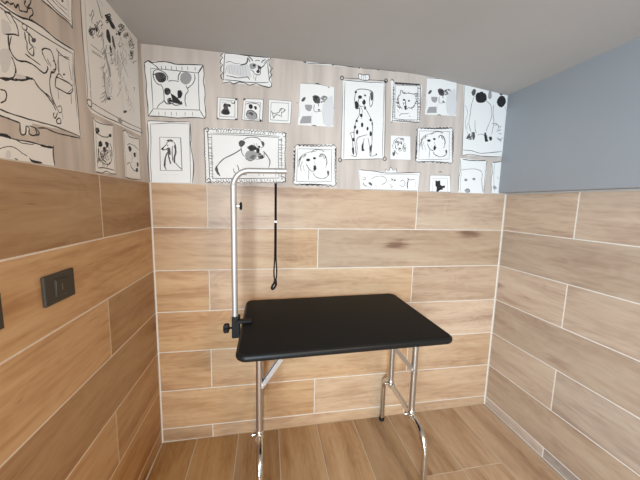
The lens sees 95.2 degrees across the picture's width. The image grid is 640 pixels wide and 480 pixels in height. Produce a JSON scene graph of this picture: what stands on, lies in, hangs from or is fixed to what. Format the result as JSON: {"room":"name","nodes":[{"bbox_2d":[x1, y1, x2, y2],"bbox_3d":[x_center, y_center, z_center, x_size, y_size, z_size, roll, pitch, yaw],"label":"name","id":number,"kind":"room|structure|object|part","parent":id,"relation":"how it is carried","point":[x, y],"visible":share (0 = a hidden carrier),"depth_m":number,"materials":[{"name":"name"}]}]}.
{"room":"dog grooming room","nodes":[
{"label":"dog grooming room","id":0,"kind":"room"},
{"bbox_2d":[0,0,161,479],"bbox_3d":[-0.636,0.285,-0.236,0.150,2.400,3.606,0,7,-10],"label":"wall","id":1,"kind":"structure","parent":0,"point":[80,391],"depth_m":0.92,"materials":[{"name":"tile"}]},
{"bbox_2d":[0,294,3,329],"bbox_3d":[-0.701,0.165,0.594,0.014,0.084,0.122,0,7,-10],"label":"light switch","id":2,"kind":"object","parent":1,"relation":"attached to","point":[1,311],"visible":1,"depth_m":0.65,"materials":[{"name":"grey plastic"}]},
{"bbox_2d":[40,268,74,307],"bbox_3d":[-0.744,0.133,0.837,0.014,0.084,0.122,0,7,-10],"label":"light switch","id":3,"kind":"object","parent":1,"relation":"attached to","point":[56,287],"visible":1,"depth_m":0.82,"materials":[{"name":"grey plastic"}]},
{"bbox_3d":[-0.742,0.133,0.838,0.002,0.051,0.051,0,7,-10],"label":"insert frame","id":4,"kind":"part","parent":3,"relation":"part of","materials":[{"name":"grey plastic"}]},
{"bbox_2d":[141,44,507,441],"bbox_3d":[0.135,0.047,1.788,2.680,2.400,0.150,0,7,-10],"label":"wall","id":5,"kind":"structure","parent":0,"point":[390,183],"depth_m":1.67,"materials":[{"name":"tile"}]},
{"bbox_2d":[146,404,565,479],"bbox_3d":[0.434,1.439,0.104,2.480,0.145,3.800,0,7,-10],"label":"floor","id":6,"kind":"structure","parent":0,"point":[471,442],"depth_m":1.61,"materials":[{"name":"brown wood"}]},
{"bbox_2d":[236,294,452,479],"bbox_3d":[0.068,0.780,1.454,0.880,0.838,0.642,0,7,-10],"label":"table","id":7,"kind":"object","parent":6,"relation":"on","point":[279,330],"visible":1,"depth_m":1.30,"materials":[{"name":"black rubber"}]},
{"bbox_2d":[223,168,285,337],"bbox_3d":[-0.290,0.075,1.289,0.276,0.779,0.068,0,7,-10],"label":"holder","id":8,"kind":"object","parent":7,"relation":"attached to","point":[236,321],"visible":0.97,"depth_m":1.27,"materials":[{"name":"silver metal"}]},
{"bbox_3d":[-0.423,0.398,1.320,0.026,0.039,0.044,0,7,-10],"label":"star knob","id":9,"kind":"part","parent":8,"relation":"part of","materials":[{"name":"black plastic"}]},
{"bbox_3d":[-0.264,-0.261,1.260,0.236,0.104,0.024,0,7,-9],"label":"bent arm","id":10,"kind":"part","parent":8,"relation":"part of","materials":[{"name":"silver metal"}]},
{"bbox_2d":[271,174,276,289],"bbox_3d":[-0.200,-0.042,1.296,0.029,0.546,0.028,8,10,43],"label":"leash","id":11,"kind":"object","parent":8,"relation":"hanging from","point":[275,189],"visible":0.95,"depth_m":1.30,"materials":[{"name":"black fabric"}]},
{"bbox_3d":[-0.269,0.643,1.295,0.030,0.478,0.030,0,7,-10],"label":"leg","id":12,"kind":"part","parent":7,"relation":"part of","materials":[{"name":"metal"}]},
{"bbox_3d":[0.424,0.608,1.701,0.030,0.478,0.030,0,7,-10],"label":"leg","id":13,"kind":"part","parent":7,"relation":"part of","materials":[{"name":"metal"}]},
{"bbox_3d":[0.468,0.641,1.452,0.030,0.478,0.030,0,7,-10],"label":"leg","id":14,"kind":"part","parent":7,"relation":"part of","materials":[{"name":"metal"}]},
{"bbox_2d":[106,0,639,94],"bbox_3d":[0.486,-0.730,-0.172,2.480,0.229,3.800,0,7,-10],"label":"ceiling","id":15,"kind":"structure","parent":0,"point":[506,47],"depth_m":1.24,"materials":[{"name":"paint"}]},
{"bbox_2d":[485,189,639,479],"bbox_3d":[1.559,0.288,0.157,0.150,2.400,3.606,0,7,-10],"label":"wall","id":16,"kind":"structure","parent":0,"point":[563,375],"depth_m":1.45,"materials":[{"name":"tile"}]},
{"bbox_2d":[499,37,639,192],"bbox_3d":[1.474,-0.369,0.065,0.060,0.608,3.584,0,7,-10],"label":"wall","id":17,"kind":"structure","parent":16,"relation":"attached to","point":[576,128],"depth_m":1.37,"materials":[{"name":"blue paint"}]}
]}

